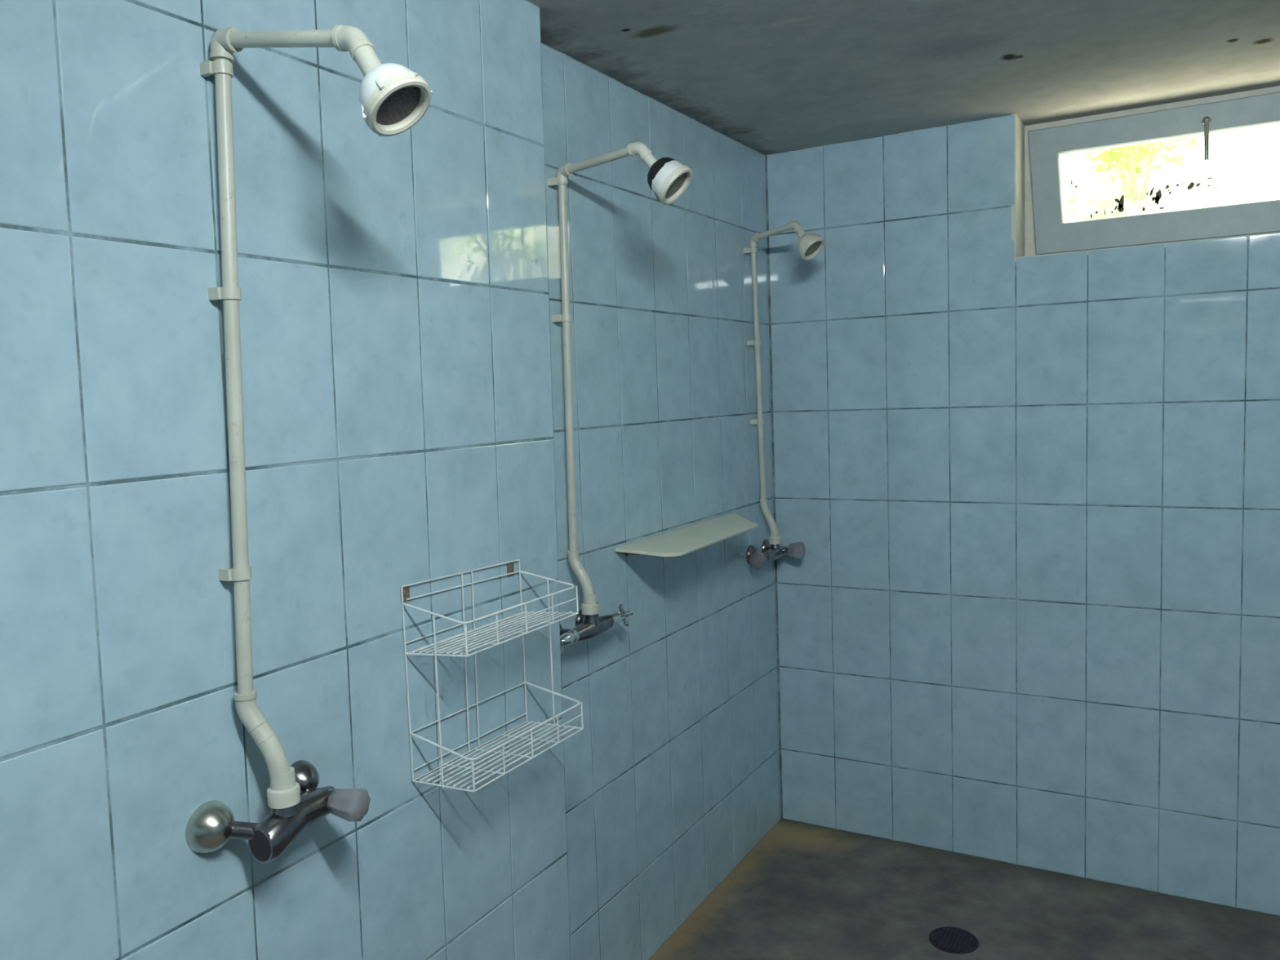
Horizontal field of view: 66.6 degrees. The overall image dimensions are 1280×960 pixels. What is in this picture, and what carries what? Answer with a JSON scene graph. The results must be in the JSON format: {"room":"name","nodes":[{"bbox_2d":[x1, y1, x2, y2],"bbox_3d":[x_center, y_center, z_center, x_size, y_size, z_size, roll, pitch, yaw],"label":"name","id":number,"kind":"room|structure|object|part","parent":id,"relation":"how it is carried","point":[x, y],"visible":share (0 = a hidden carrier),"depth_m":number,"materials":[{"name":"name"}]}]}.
{"room":"communal shower room","nodes":[
{"label":"communal shower room","id":0,"kind":"room"},
{"bbox_2d":[0,0,570,959],"bbox_3d":[-1.490,0.385,0.105,0.380,2.496,4.768,1,6,30],"label":"wall","id":1,"kind":"structure","parent":0,"point":[394,303],"depth_m":1.42,"materials":[{"name":"tile"}]},
{"bbox_2d":[185,24,432,863],"bbox_3d":[-0.419,-0.039,1.267,0.366,1.129,0.221,1,6,30],"label":"shower","id":2,"kind":"object","parent":1,"relation":"attached to","point":[393,98],"visible":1,"depth_m":1.32,"materials":[{"name":"white plastic"}]},
{"bbox_3d":[-0.456,-0.569,1.256,0.219,0.059,0.020,1,6,27],"label":"arm","id":3,"kind":"part","parent":2,"relation":"part of","materials":[{"name":"white plastic"}]},
{"bbox_3d":[-0.426,0.472,1.422,0.057,0.050,0.049,1,6,30],"label":"handle knob","id":4,"kind":"part","parent":2,"relation":"part of","materials":[{"name":"plastic"}]},
{"bbox_3d":[-0.297,-0.459,1.186,0.056,0.043,0.068,1,6,30],"label":"spray plate","id":5,"kind":"part","parent":2,"relation":"part of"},
{"bbox_2d":[400,559,583,792],"bbox_3d":[-0.259,0.336,1.776,0.141,0.344,0.334,1,6,30],"label":"wire caddy","id":6,"kind":"object","parent":1,"relation":"attached to","point":[405,591],"visible":1,"depth_m":1.75,"materials":[{"name":"white metal"}]},
{"bbox_3d":[-0.400,0.194,1.661,0.006,0.026,0.018,1,6,30],"label":"fixing plate","id":7,"kind":"part","parent":6,"relation":"part of","materials":[{"name":"brown metal"}]},
{"bbox_2d":[401,570,578,657],"bbox_3d":[-0.261,0.238,1.766,0.138,0.091,0.334,1,6,30],"label":"basket","id":8,"kind":"object","parent":6,"relation":"on","point":[405,597],"depth_m":1.73,"materials":[{"name":"white metal"}]},
{"bbox_2d":[409,681,583,792],"bbox_3d":[-0.253,0.462,1.786,0.138,0.089,0.334,1,6,30],"label":"basket","id":9,"kind":"object","parent":6,"relation":"on","point":[442,784],"depth_m":1.76,"materials":[{"name":"white metal"}]},
{"bbox_3d":[-0.254,0.175,1.916,0.006,0.026,0.018,1,6,30],"label":"fixing plate","id":10,"kind":"part","parent":6,"relation":"part of","materials":[{"name":"brown metal"}]},
{"bbox_2d":[540,41,781,959],"bbox_3d":[0.029,0.084,2.883,0.251,2.496,1.820,1,6,30],"label":"wall","id":11,"kind":"structure","parent":0,"point":[673,777],"depth_m":2.67,"materials":[{"name":"tile"}]},
{"bbox_2d":[547,142,693,655],"bbox_3d":[-0.029,-0.168,2.151,0.373,1.091,0.312,1,6,30],"label":"shower","id":12,"kind":"object","parent":11,"relation":"attached to","point":[668,178],"visible":0.88,"depth_m":2.21,"materials":[{"name":"white plastic"}]},
{"bbox_3d":[-0.169,0.355,2.156,0.030,0.030,0.082,1,6,30],"label":"handle","id":13,"kind":"part","parent":12,"relation":"part of","materials":[{"name":"silver metal"}]},
{"bbox_3d":[-0.087,-0.694,2.111,0.224,0.024,0.018,3,7,43],"label":"arm","id":14,"kind":"part","parent":12,"relation":"part of","materials":[{"name":"white plastic"}]},
{"bbox_3d":[-0.055,0.333,2.355,0.030,0.030,0.082,1,6,30],"label":"handle","id":15,"kind":"part","parent":12,"relation":"part of","materials":[{"name":"silver metal"}]},
{"bbox_3d":[0.070,-0.612,2.015,0.051,0.052,0.070,1,6,30],"label":"spray plate","id":16,"kind":"part","parent":12,"relation":"part of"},
{"bbox_2d":[615,512,758,556],"bbox_3d":[0.197,0.155,2.730,0.197,0.028,0.772,1,6,30],"label":"wall shelf","id":17,"kind":"object","parent":11,"relation":"attached to","point":[682,541],"visible":1,"depth_m":2.60,"materials":[{"name":"beige plastic"}]},
{"bbox_2d":[743,221,825,569],"bbox_3d":[0.486,-0.260,3.119,0.303,1.085,0.287,1,6,30],"label":"shower","id":18,"kind":"object","parent":11,"relation":"attached to","point":[810,245],"visible":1,"depth_m":3.18,"materials":[{"name":"white plastic"}]},
{"bbox_3d":[0.386,0.257,3.144,0.060,0.060,0.051,1,6,30],"label":"handle knob","id":19,"kind":"part","parent":18,"relation":"part of","materials":[{"name":"plastic"}]},
{"bbox_3d":[0.420,-0.778,3.052,0.018,0.028,0.187,-5,6,-32],"label":"arm","id":20,"kind":"part","parent":18,"relation":"part of","materials":[{"name":"white plastic"}]},
{"bbox_3d":[0.497,0.237,3.282,0.025,0.028,0.028,0,6,24],"label":"handle","id":21,"kind":"part","parent":18,"relation":"part of","materials":[{"name":"silver metal"}]},
{"bbox_3d":[0.526,0.236,3.270,0.054,0.060,0.060,1,6,30],"label":"handle knob","id":22,"kind":"part","parent":18,"relation":"part of","materials":[{"name":"plastic"}]},
{"bbox_3d":[0.518,-0.701,2.936,0.050,0.045,0.063,1,6,30],"label":"spray plate","id":23,"kind":"part","parent":18,"relation":"part of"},
{"bbox_2d":[527,0,1279,155],"bbox_3d":[0.483,-0.880,-0.123,4.000,0.160,6.520,1,6,30],"label":"ceiling","id":24,"kind":"structure","parent":0,"point":[770,77],"depth_m":2.36,"materials":[{"name":"paint"}]},
{"bbox_2d":[648,818,1279,959],"bbox_3d":[0.573,1.575,0.095,4.000,0.120,6.520,1,6,30],"label":"floor","id":25,"kind":"structure","parent":0,"point":[804,891],"depth_m":2.83,"materials":[{"name":"concrete"}]},
{"bbox_2d":[928,926,978,954],"bbox_3d":[0.868,1.272,2.695,0.132,0.004,0.132,1,6,30],"label":"floor drain","id":26,"kind":"object","parent":25,"relation":"on","point":[952,940],"visible":1,"depth_m":2.69,"materials":[{"name":"metal"}]},
{"bbox_2d":[764,113,1279,916],"bbox_3d":[2.062,0.030,2.661,4.000,2.496,0.321,1,6,30],"label":"wall","id":27,"kind":"structure","parent":0,"point":[1028,615],"depth_m":3.00,"materials":[{"name":"tile"}]},
{"bbox_2d":[1024,85,1279,256],"bbox_3d":[1.714,-0.887,2.747,1.186,0.418,0.090,1,6,30],"label":"window","id":28,"kind":"structure","parent":27,"relation":"in","point":[1046,232],"depth_m":2.87,"materials":[{"name":"paint"}]},
{"bbox_3d":[1.608,-0.970,2.764,0.024,0.125,0.032,1,6,30],"label":"handle","id":29,"kind":"part","parent":28,"relation":"part of","materials":[{"name":"silver metal"}]},
{"label":"outside","id":30,"kind":"structure","parent":0,"visible":0},
{"bbox_2d":[1059,124,1279,223],"bbox_3d":[5.661,-3.239,4.339,16.000,5.559,4.500,1,6,30],"label":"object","id":31,"kind":"object","parent":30,"point":[1244,165],"visible":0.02,"depth_m":4.66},
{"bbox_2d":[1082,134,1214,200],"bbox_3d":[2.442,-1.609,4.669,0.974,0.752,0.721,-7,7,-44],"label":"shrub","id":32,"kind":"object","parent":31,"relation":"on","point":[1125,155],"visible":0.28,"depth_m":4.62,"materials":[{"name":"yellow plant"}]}
]}

